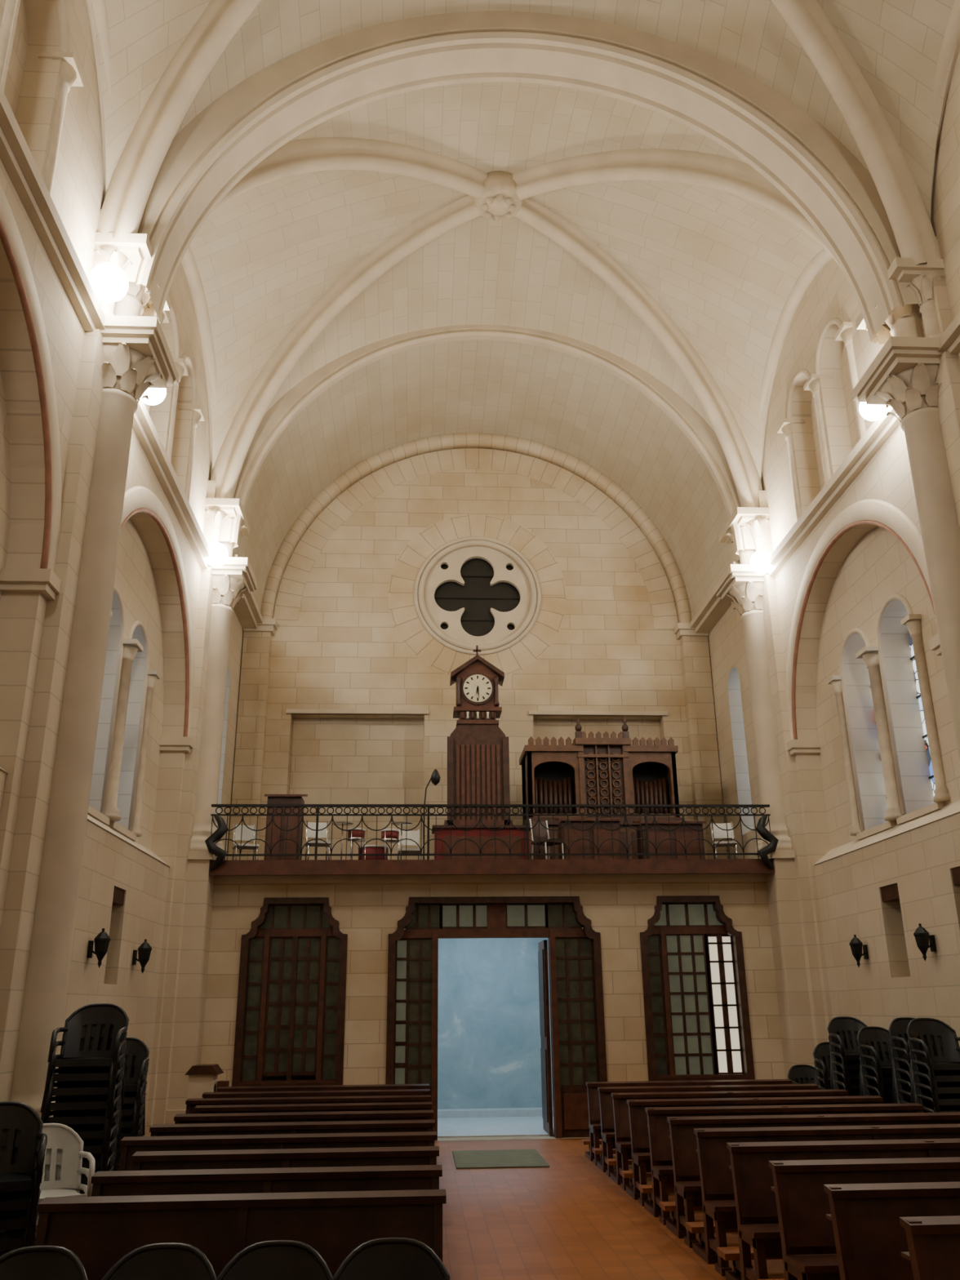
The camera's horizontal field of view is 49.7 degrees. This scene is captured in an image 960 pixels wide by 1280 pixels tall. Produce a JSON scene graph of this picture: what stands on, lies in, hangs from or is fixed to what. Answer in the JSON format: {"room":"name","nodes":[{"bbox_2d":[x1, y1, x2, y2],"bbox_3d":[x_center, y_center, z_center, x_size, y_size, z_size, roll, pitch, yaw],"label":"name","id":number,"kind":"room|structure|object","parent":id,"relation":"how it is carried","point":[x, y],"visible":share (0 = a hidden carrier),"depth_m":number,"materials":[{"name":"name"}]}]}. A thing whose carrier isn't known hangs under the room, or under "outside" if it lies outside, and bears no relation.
{"room":"church","nodes":[
{"label":"church","id":0,"kind":"room"},
{"bbox_2d":[0,0,262,1136],"bbox_3d":[-4.911,-2.487,10.907,1.620,16.000,25.400,1,-20,-3],"label":"wall","id":1,"kind":"structure","parent":0,"point":[53,163],"depth_m":12.53,"materials":[{"name":"stone"}]},
{"bbox_2d":[86,928,110,968],"bbox_3d":[-4.646,3.755,12.619,0.246,0.464,0.183,8,-21,-23],"label":"wall sconce","id":2,"kind":"object","parent":1,"relation":"attached to","point":[102,940],"visible":1,"depth_m":12.58,"materials":[{"name":"black metal"}]},
{"bbox_2d":[131,939,151,973],"bbox_3d":[-4.766,4.467,14.615,0.246,0.464,0.183,-7,-21,17],"label":"wall sconce","id":3,"kind":"object","parent":1,"relation":"attached to","point":[144,949],"visible":1,"depth_m":14.56,"materials":[{"name":"black metal"}]},
{"bbox_2d":[140,387,166,404],"bbox_3d":[-4.300,-3.281,13.563,0.378,0.406,0.387,12,-23,-31],"label":"lamp","id":4,"kind":"object","parent":1,"relation":"attached to","point":[156,395],"visible":0.43,"depth_m":13.46,"materials":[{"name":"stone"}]},
{"bbox_2d":[204,542,228,566],"bbox_3d":[-4.706,-1.537,18.450,0.435,0.466,0.435,-9,-21,22],"label":"lamp","id":5,"kind":"object","parent":1,"relation":"attached to","point":[219,554],"visible":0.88,"depth_m":18.30,"materials":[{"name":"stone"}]},
{"bbox_2d":[227,432,727,1079],"bbox_3d":[-0.031,1.730,22.893,11.600,16.000,0.980,1,-20,-3],"label":"wall","id":6,"kind":"structure","parent":0,"point":[424,553],"depth_m":23.42,"materials":[{"name":"stone"}]},
{"bbox_2d":[404,928,553,1118],"bbox_3d":[0.051,7.221,20.503,3.960,4.050,0.600,1,-20,-3],"label":"doorway","id":7,"kind":"structure","parent":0,"point":[489,1042],"depth_m":20.51,"materials":[{"name":"blue"}]},
{"bbox_2d":[208,858,774,875],"bbox_3d":[0.140,4.537,19.392,9.440,0.240,4.500,1,-20,-3],"label":"balcony ledge","id":8,"kind":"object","parent":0,"point":[621,866],"depth_m":17.28,"materials":[{"name":"brown wood"}]},
{"bbox_2d":[231,822,259,860],"bbox_3d":[-4.166,3.668,18.378,0.420,0.884,0.529,7,-21,-19],"label":"chair","id":9,"kind":"object","parent":8,"relation":"on","point":[247,834],"visible":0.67,"depth_m":18.60,"materials":[{"name":"white plastic"}]},
{"bbox_2d":[263,794,307,860],"bbox_3d":[-3.511,3.436,18.609,0.700,1.460,0.620,1,-20,-3],"label":"cabinet","id":10,"kind":"object","parent":8,"relation":"on","point":[281,821],"visible":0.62,"depth_m":18.37,"materials":[{"name":"brown wood"}]},
{"bbox_2d":[304,820,331,859],"bbox_3d":[-2.846,3.581,18.171,0.420,0.884,0.529,5,-20,-14],"label":"chair","id":11,"kind":"object","parent":8,"relation":"on","point":[323,833],"visible":0.63,"depth_m":18.39,"materials":[{"name":"beige fabric"}]},
{"bbox_2d":[331,822,412,859],"bbox_3d":[-1.917,3.667,18.395,1.427,0.850,0.667,-3,-20,7],"label":"drum kit","id":12,"kind":"object","parent":8,"relation":"on","point":[355,834],"visible":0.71,"depth_m":18.23,"materials":[{"name":"red plastic"}]},
{"bbox_2d":[398,829,422,859],"bbox_3d":[-1.295,3.898,19.109,0.420,0.884,0.529,2,-20,-9],"label":"chair","id":13,"kind":"object","parent":8,"relation":"on","point":[414,835],"visible":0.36,"depth_m":19.36,"materials":[{"name":"white plastic"}]},
{"bbox_2d":[422,768,440,859],"bbox_3d":[-0.917,3.188,18.481,0.420,1.790,0.260,1,-20,-3],"label":"microphone stand","id":14,"kind":"object","parent":8,"relation":"on","point":[435,777],"visible":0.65,"depth_m":18.66,"materials":[{"name":"black metal"}]},
{"bbox_2d":[444,645,512,825],"bbox_3d":[-0.049,2.394,20.613,1.360,4.700,0.660,1,-20,-3],"label":"clock","id":15,"kind":"object","parent":8,"relation":"on","point":[478,750],"visible":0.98,"depth_m":20.47,"materials":[{"name":"brown wood"}]},
{"bbox_2d":[431,825,530,859],"bbox_3d":[0.026,3.880,19.035,1.820,0.840,0.700,1,-20,-3],"label":"organ console","id":16,"kind":"object","parent":8,"relation":"on","point":[444,834],"visible":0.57,"depth_m":18.78,"materials":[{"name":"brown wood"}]},
{"bbox_2d":[204,804,778,871],"bbox_3d":[0.265,3.298,17.402,9.612,1.124,0.349,1,-20,-3],"label":"gallery railing","id":17,"kind":"object","parent":8,"relation":"on","point":[216,836],"visible":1,"depth_m":17.57,"materials":[{"name":"black metal"}]},
{"bbox_2d":[528,818,564,859],"bbox_3d":[1.169,3.584,18.299,0.420,0.884,0.529,11,-23,-30],"label":"chair","id":18,"kind":"object","parent":8,"relation":"on","point":[544,832],"visible":0.65,"depth_m":18.46,"materials":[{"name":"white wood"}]},
{"bbox_2d":[554,817,622,859],"bbox_3d":[1.969,3.643,18.651,1.150,0.990,0.620,1,-20,-3],"label":"wooden bench","id":19,"kind":"object","parent":8,"relation":"on","point":[603,834],"visible":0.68,"depth_m":18.42,"materials":[{"name":"brown wood"}]},
{"bbox_2d":[519,716,682,859],"bbox_3d":[2.385,3.221,20.741,3.050,3.180,1.300,1,-20,-3],"label":"pipe organ","id":20,"kind":"object","parent":8,"relation":"on","point":[591,770],"visible":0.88,"depth_m":20.47,"materials":[{"name":"brown wood"}]},
{"bbox_2d":[632,820,706,858],"bbox_3d":[3.442,3.681,18.726,1.200,0.940,0.620,1,-20,-3],"label":"wooden bench","id":21,"kind":"object","parent":8,"relation":"on","point":[662,834],"visible":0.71,"depth_m":18.50,"materials":[{"name":"brown wood"}]},
{"bbox_2d":[710,821,737,858],"bbox_3d":[4.406,3.685,18.676,0.420,0.884,0.529,-3,-20,8],"label":"chair","id":22,"kind":"object","parent":8,"relation":"on","point":[718,833],"visible":0.66,"depth_m":18.91,"materials":[{"name":"beige fabric"}]},
{"bbox_2d":[200,874,785,1141],"bbox_3d":[0.252,6.007,17.173,10.400,4.100,0.500,1,-20,-3],"label":"wall tribune","id":23,"kind":"structure","parent":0,"point":[367,908],"depth_m":17.34,"materials":[{"name":"beige stone"}]},
{"bbox_2d":[437,1115,554,1137],"bbox_3d":[0.172,8.519,18.144,3.960,0.020,2.980,1,-20,-3],"label":"floor","id":24,"kind":"structure","parent":0,"point":[449,1127],"depth_m":17.90,"materials":[{"name":"grey concrete"}]},
{"bbox_2d":[90,0,958,619],"bbox_3d":[0.645,-7.163,12.473,11.164,5.550,25.420,1,-20,-3],"label":"ceiling","id":25,"kind":"structure","parent":0,"point":[585,230],"depth_m":17.08,"materials":[{"name":"paint"}]},
{"bbox_2d":[434,1135,784,1279],"bbox_3d":[0.753,5.181,8.459,12.400,0.200,25.900,1,-20,-3],"label":"floor","id":26,"kind":"structure","parent":0,"point":[566,1220],"depth_m":9.78,"materials":[{"name":"ceramic"}]},
{"bbox_2d":[0,1101,47,1256],"bbox_3d":[-3.372,3.933,7.129,0.624,1.348,0.621,8,-21,-22],"label":"plastic chairs","id":27,"kind":"object","parent":26,"relation":"on","point":[23,1144],"visible":0.93,"depth_m":7.31,"materials":[{"name":"black plastic"}]},
{"bbox_2d":[0,1245,88,1279],"bbox_3d":[-2.116,3.272,4.624,0.624,0.888,0.616,1,-20,-3],"label":"plastic chair","id":28,"kind":"object","parent":26,"relation":"on","point":[32,1262],"visible":1,"depth_m":5.00,"materials":[{"name":"black plastic"}]},
{"bbox_2d":[35,1123,95,1237],"bbox_3d":[-3.344,4.344,7.941,0.624,1.118,0.617,11,-23,-30],"label":"plastic chairs","id":29,"kind":"object","parent":26,"relation":"on","point":[63,1170],"visible":0.35,"depth_m":8.24,"materials":[{"name":"white plastic"}]},
{"bbox_2d":[40,1003,128,1194],"bbox_3d":[-3.504,4.279,9.125,0.624,2.038,0.622,2,-20,-8],"label":"plastic chairs","id":30,"kind":"object","parent":26,"relation":"on","point":[89,1076],"visible":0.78,"depth_m":9.22,"materials":[{"name":"black plastic"}]},
{"bbox_2d":[0,208,179,1117],"bbox_3d":[-4.406,0.215,11.356,1.230,11.200,1.304,1,-20,-3],"label":"stone column","id":31,"kind":"structure","parent":26,"relation":"on","point":[120,362],"depth_m":10.90,"materials":[{"name":"stone"}]},
{"bbox_2d":[88,262,128,302],"bbox_3d":[-4.318,-4.169,12.053,0.435,0.466,0.435,-9,-21,22],"label":"lamp","id":32,"kind":"object","parent":31,"relation":"attached to","point":[108,282],"visible":0.98,"depth_m":11.90,"materials":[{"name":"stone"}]},
{"bbox_2d":[116,1037,149,1170],"bbox_3d":[-3.901,5.144,11.026,0.624,1.693,0.624,3,-20,-9],"label":"plastic chairs","id":33,"kind":"object","parent":26,"relation":"on","point":[136,1053],"visible":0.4,"depth_m":11.19,"materials":[{"name":"black plastic"}]},
{"bbox_2d":[101,1242,217,1279],"bbox_3d":[-1.517,3.278,4.657,0.624,0.888,0.621,1,-20,-3],"label":"plastic chair","id":34,"kind":"object","parent":26,"relation":"on","point":[163,1260],"visible":1,"depth_m":5.02,"materials":[{"name":"black plastic"}]},
{"bbox_2d":[152,480,257,1124],"bbox_3d":[-4.796,2.530,17.845,1.230,11.200,1.304,1,-20,-3],"label":"stone column","id":35,"kind":"structure","parent":26,"relation":"on","point":[187,965],"depth_m":17.20,"materials":[{"name":"stone"}]},
{"bbox_2d":[184,1064,229,1105],"bbox_3d":[-3.942,6.760,14.872,0.580,1.220,0.450,1,-20,-3],"label":"box","id":36,"kind":"object","parent":26,"relation":"on","point":[202,1078],"visible":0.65,"depth_m":14.84,"materials":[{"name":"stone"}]},
{"bbox_2d":[34,1189,446,1279],"bbox_3d":[-1.335,3.569,5.623,2.300,0.975,0.880,1,-20,-3],"label":"pew","id":37,"kind":"object","parent":26,"relation":"on","point":[100,1230],"visible":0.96,"depth_m":5.75,"materials":[{"name":"brown wood"}]},
{"bbox_2d":[90,1164,442,1196],"bbox_3d":[-1.391,3.904,6.563,2.300,0.975,0.880,1,-20,-3],"label":"pew","id":38,"kind":"object","parent":26,"relation":"on","point":[414,1177],"visible":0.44,"depth_m":6.72,"materials":[{"name":"brown wood"}]},
{"bbox_2d":[217,1240,333,1279],"bbox_3d":[-0.968,3.283,4.689,0.624,0.888,0.616,1,-20,-3],"label":"plastic chair","id":39,"kind":"object","parent":26,"relation":"on","point":[273,1260],"visible":1,"depth_m":5.05,"materials":[{"name":"black plastic"}]},
{"bbox_2d":[118,1131,436,1170],"bbox_3d":[-1.679,4.574,8.434,2.650,0.975,0.880,1,-20,-3],"label":"pew","id":40,"kind":"object","parent":26,"relation":"on","point":[130,1145],"visible":0.22,"depth_m":8.60,"materials":[{"name":"brown wood"}]},
{"bbox_2d":[131,1146,439,1170],"bbox_3d":[-1.448,4.240,7.503,2.300,0.975,0.880,1,-20,-3],"label":"pew","id":41,"kind":"object","parent":26,"relation":"on","point":[417,1155],"visible":0.29,"depth_m":7.67,"materials":[{"name":"brown wood"}]},
{"bbox_2d":[149,1120,435,1136],"bbox_3d":[-1.735,4.909,9.374,2.650,0.975,0.880,1,-20,-3],"label":"pew","id":42,"kind":"object","parent":26,"relation":"on","point":[392,1126],"visible":0.16,"depth_m":9.54,"materials":[{"name":"brown wood"}]},
{"bbox_2d":[173,1110,433,1124],"bbox_3d":[-1.792,5.244,10.315,2.650,0.975,0.880,1,-20,-3],"label":"pew","id":43,"kind":"object","parent":26,"relation":"on","point":[188,1118],"visible":0.23,"depth_m":10.48,"materials":[{"name":"brown wood"}]},
{"bbox_2d":[185,1094,431,1114],"bbox_3d":[-2.054,5.914,12.187,2.950,0.975,0.880,1,-20,-3],"label":"pew","id":44,"kind":"object","parent":26,"relation":"on","point":[191,1104],"visible":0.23,"depth_m":12.35,"materials":[{"name":"brown wood"}]},
{"bbox_2d":[194,1102,431,1113],"bbox_3d":[-1.848,5.580,11.255,2.650,0.975,0.880,1,-20,-3],"label":"pew","id":45,"kind":"object","parent":26,"relation":"on","point":[286,1108],"visible":0.2,"depth_m":11.42,"materials":[{"name":"brown wood"}]},
{"bbox_2d":[202,1088,430,1097],"bbox_3d":[-2.111,6.249,13.127,2.950,0.975,0.880,1,-20,-3],"label":"pew","id":46,"kind":"object","parent":26,"relation":"on","point":[400,1091],"visible":0.19,"depth_m":13.29,"materials":[{"name":"brown wood"}]},
{"bbox_2d":[216,1084,429,1092],"bbox_3d":[-2.167,6.585,14.068,2.950,0.975,0.880,1,-20,-3],"label":"pew","id":47,"kind":"object","parent":26,"relation":"on","point":[380,1086],"visible":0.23,"depth_m":14.23,"materials":[{"name":"brown wood"}]},
{"bbox_2d":[333,1237,449,1279],"bbox_3d":[-0.419,3.288,4.719,0.624,0.888,0.623,1,-20,-3],"label":"plastic chair","id":48,"kind":"object","parent":26,"relation":"on","point":[384,1258],"visible":1,"depth_m":5.07,"materials":[{"name":"black plastic"}]},
{"bbox_2d":[452,1149,549,1168],"bbox_3d":[0.253,7.122,14.223,1.210,0.020,1.700,1,-20,-3],"label":"door mat","id":49,"kind":"object","parent":26,"relation":"on","point":[504,1158],"visible":1,"depth_m":14.08,"materials":[{"name":"fabric"}]},
{"bbox_2d":[581,1079,792,1165],"bbox_3d":[2.905,6.597,14.251,2.940,0.975,0.900,1,-20,-3],"label":"pew","id":50,"kind":"object","parent":26,"relation":"on","point":[595,1137],"visible":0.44,"depth_m":14.35,"materials":[{"name":"brown wood"}]},
{"bbox_2d":[592,1084,818,1177],"bbox_3d":[2.962,6.261,13.311,2.940,0.975,0.900,1,-20,-3],"label":"pew","id":51,"kind":"object","parent":26,"relation":"on","point":[607,1150],"visible":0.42,"depth_m":13.41,"materials":[{"name":"brown wood"}]},
{"bbox_2d":[605,1088,848,1190],"bbox_3d":[3.018,5.926,12.370,2.940,0.975,0.900,1,-20,-3],"label":"pew","id":52,"kind":"object","parent":26,"relation":"on","point":[620,1107],"visible":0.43,"depth_m":12.47,"materials":[{"name":"brown wood"}]},
{"bbox_2d":[620,1095,883,1206],"bbox_3d":[3.075,5.591,11.430,2.940,0.975,0.900,1,-20,-3],"label":"pew","id":53,"kind":"object","parent":26,"relation":"on","point":[641,1162],"visible":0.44,"depth_m":11.54,"materials":[{"name":"brown wood"}]},
{"bbox_2d":[713,490,827,1079],"bbox_3d":[5.257,2.627,18.414,1.230,11.200,1.304,1,-20,-3],"label":"stone column","id":54,"kind":"structure","parent":26,"relation":"on","point":[753,594],"depth_m":18.00,"materials":[{"name":"stone"}]},
{"bbox_2d":[638,1102,924,1225],"bbox_3d":[3.131,5.255,10.490,2.940,0.975,0.900,1,-20,-3],"label":"pew","id":55,"kind":"object","parent":26,"relation":"on","point":[660,1143],"visible":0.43,"depth_m":10.59,"materials":[{"name":"brown wood"}]},
{"bbox_2d":[787,1064,815,1084],"bbox_3d":[4.869,6.810,15.106,0.624,1.118,0.640,1,-20,-3],"label":"plastic chairs","id":56,"kind":"object","parent":26,"relation":"on","point":[797,1073],"visible":0.17,"depth_m":15.48,"materials":[{"name":"black plastic"}]},
{"bbox_2d":[659,1111,959,1248],"bbox_3d":[3.188,4.920,9.549,2.940,0.975,0.900,1,-20,-3],"label":"pew","id":57,"kind":"object","parent":26,"relation":"on","point":[682,1137],"visible":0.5,"depth_m":9.65,"materials":[{"name":"brown wood"}]},
{"bbox_2d":[813,1041,831,1089],"bbox_3d":[4.974,6.312,14.227,0.624,1.463,0.628,-1,-20,2],"label":"plastic chairs","id":58,"kind":"object","parent":26,"relation":"on","point":[821,1053],"visible":0.3,"depth_m":14.51,"materials":[{"name":"black plastic"}]},
{"bbox_2d":[684,1124,959,1275],"bbox_3d":[3.344,4.585,8.615,3.140,0.975,0.900,1,-20,-3],"label":"pew","id":59,"kind":"object","parent":26,"relation":"on","point":[713,1155],"visible":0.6,"depth_m":8.69,"materials":[{"name":"brown wood"}]},
{"bbox_2d":[716,1138,959,1279],"bbox_3d":[3.401,4.250,7.674,3.140,0.975,0.900,1,-20,-3],"label":"pew","id":60,"kind":"object","parent":26,"relation":"on","point":[752,1174],"visible":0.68,"depth_m":7.74,"materials":[{"name":"brown wood"}]},
{"bbox_2d":[826,1016,867,1096],"bbox_3d":[4.967,5.881,13.529,0.626,1.808,0.622,1,-20,-3],"label":"plastic chairs","id":61,"kind":"object","parent":26,"relation":"on","point":[843,1031],"visible":0.44,"depth_m":13.77,"materials":[{"name":"black plastic"}]},
{"bbox_2d":[757,1156,959,1279],"bbox_3d":[3.457,3.914,6.734,3.140,0.975,0.900,1,-20,-3],"label":"pew","id":62,"kind":"object","parent":26,"relation":"on","point":[802,1203],"visible":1,"depth_m":6.80,"materials":[{"name":"brown wood"}]},
{"bbox_2d":[856,1026,893,1103],"bbox_3d":[5.064,5.650,12.713,0.624,1.693,0.622,2,-20,-7],"label":"plastic chairs","id":63,"kind":"object","parent":26,"relation":"on","point":[874,1048],"visible":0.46,"depth_m":12.95,"materials":[{"name":"black plastic"}]},
{"bbox_2d":[823,1182,959,1279],"bbox_3d":[3.514,3.579,5.793,3.140,0.975,0.900,1,-20,-3],"label":"pew","id":64,"kind":"object","parent":26,"relation":"on","point":[870,1239],"visible":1,"depth_m":5.85,"materials":[{"name":"brown wood"}]},
{"bbox_2d":[888,1017,915,1103],"bbox_3d":[5.162,5.312,11.936,0.636,1.808,0.632,1,-20,-3],"label":"plastic chairs","id":65,"kind":"object","parent":26,"relation":"on","point":[897,1030],"visible":0.3,"depth_m":12.15,"materials":[{"name":"black plastic"}]},
{"bbox_2d":[851,236,959,763],"bbox_3d":[5.647,0.313,11.925,1.230,11.200,1.304,1,-20,-3],"label":"stone column","id":66,"kind":"structure","parent":26,"relation":"on","point":[908,375],"depth_m":12.68,"materials":[{"name":"stone"}]},
{"bbox_2d":[899,1215,959,1279],"bbox_3d":[3.570,3.243,4.853,3.140,0.975,0.900,1,-20,-3],"label":"pew","id":67,"kind":"object","parent":26,"relation":"on","point":[933,1253],"visible":1,"depth_m":4.92,"materials":[{"name":"brown wood"}]},
{"bbox_2d":[906,1017,959,1112],"bbox_3d":[5.102,5.076,11.273,0.640,1.808,0.642,1,-20,-3],"label":"plastic chairs","id":68,"kind":"object","parent":26,"relation":"on","point":[934,1046],"visible":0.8,"depth_m":11.50,"materials":[{"name":"black plastic"}]},
{"bbox_2d":[689,0,959,1046],"bbox_3d":[6.251,-2.379,11.539,1.620,16.000,25.400,1,-20,-3],"label":"wall","id":69,"kind":"structure","parent":0,"point":[847,559],"depth_m":16.06,"materials":[{"name":"stone"}]},
{"bbox_2d":[750,550,773,573],"bbox_3d":[5.178,-1.441,19.010,0.435,0.466,0.435,11,-22,-29],"label":"lamp","id":70,"kind":"object","parent":69,"relation":"attached to","point":[759,560],"visible":0.94,"depth_m":18.85,"materials":[{"name":"glass"}]},
{"bbox_2d":[848,934,869,967],"bbox_3d":[5.555,4.567,15.200,0.246,0.464,0.183,8,-21,-23],"label":"wall sconce","id":71,"kind":"object","parent":69,"relation":"attached to","point":[855,944],"visible":1,"depth_m":15.14,"materials":[{"name":"black metal"}]},
{"bbox_2d":[858,401,888,421],"bbox_3d":[5.360,-3.188,14.110,0.378,0.406,0.387,-10,-22,25],"label":"lamp","id":72,"kind":"object","parent":69,"relation":"attached to","point":[869,412],"visible":0.46,"depth_m":14.00,"materials":[{"name":"glass"}]},
{"bbox_2d":[870,633,935,795],"bbox_3d":[6.464,1.148,15.398,0.070,3.140,2.520,1,-20,-3],"label":"window","id":73,"kind":"structure","parent":69,"relation":"in","point":[913,658],"depth_m":15.16,"materials":[{"name":"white glass"}]},
{"bbox_2d":[913,923,937,961],"bbox_3d":[5.675,3.854,13.204,0.246,0.464,0.183,-7,-21,17],"label":"wall sconce","id":74,"kind":"object","parent":69,"relation":"attached to","point":[922,938],"visible":1,"depth_m":13.17,"materials":[{"name":"black metal"}]},
{"bbox_3d":[0.136,6.694,19.101,4.160,4.100,3.600,1,-20,-3],"label":"wall","id":75,"kind":"structure","parent":0,"visible":0},
{"bbox_2d":[231,897,347,1086],"bbox_3d":[-3.074,5.775,17.035,1.740,2.970,0.340,1,-20,-3],"label":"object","id":76,"kind":"object","parent":75,"relation":"attached to","point":[291,1015],"visible":0.98,"depth_m":17.00,"materials":[{"name":"brown wood"}]},
{"bbox_2d":[385,896,607,1140],"bbox_3d":[0.254,6.170,17.094,3.560,3.740,0.340,1,-20,-3],"label":"door frame","id":77,"kind":"structure","parent":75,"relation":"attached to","point":[577,1022],"depth_m":17.25,"materials":[{"name":"brown wood"}]},
{"bbox_2d":[537,939,553,1134],"bbox_3d":[1.101,6.700,17.626,0.080,3.020,0.880,1,-20,-3],"label":"door","id":78,"kind":"structure","parent":77,"relation":"attached to","point":[544,1025],"depth_m":17.40,"materials":[{"name":"red wood"}]},
{"bbox_2d":[640,895,755,1080],"bbox_3d":[3.575,5.839,17.412,1.740,2.970,0.340,1,-20,-3],"label":"door","id":79,"kind":"structure","parent":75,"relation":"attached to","point":[697,1023],"depth_m":17.37,"materials":[{"name":"brown wood"}]}
]}

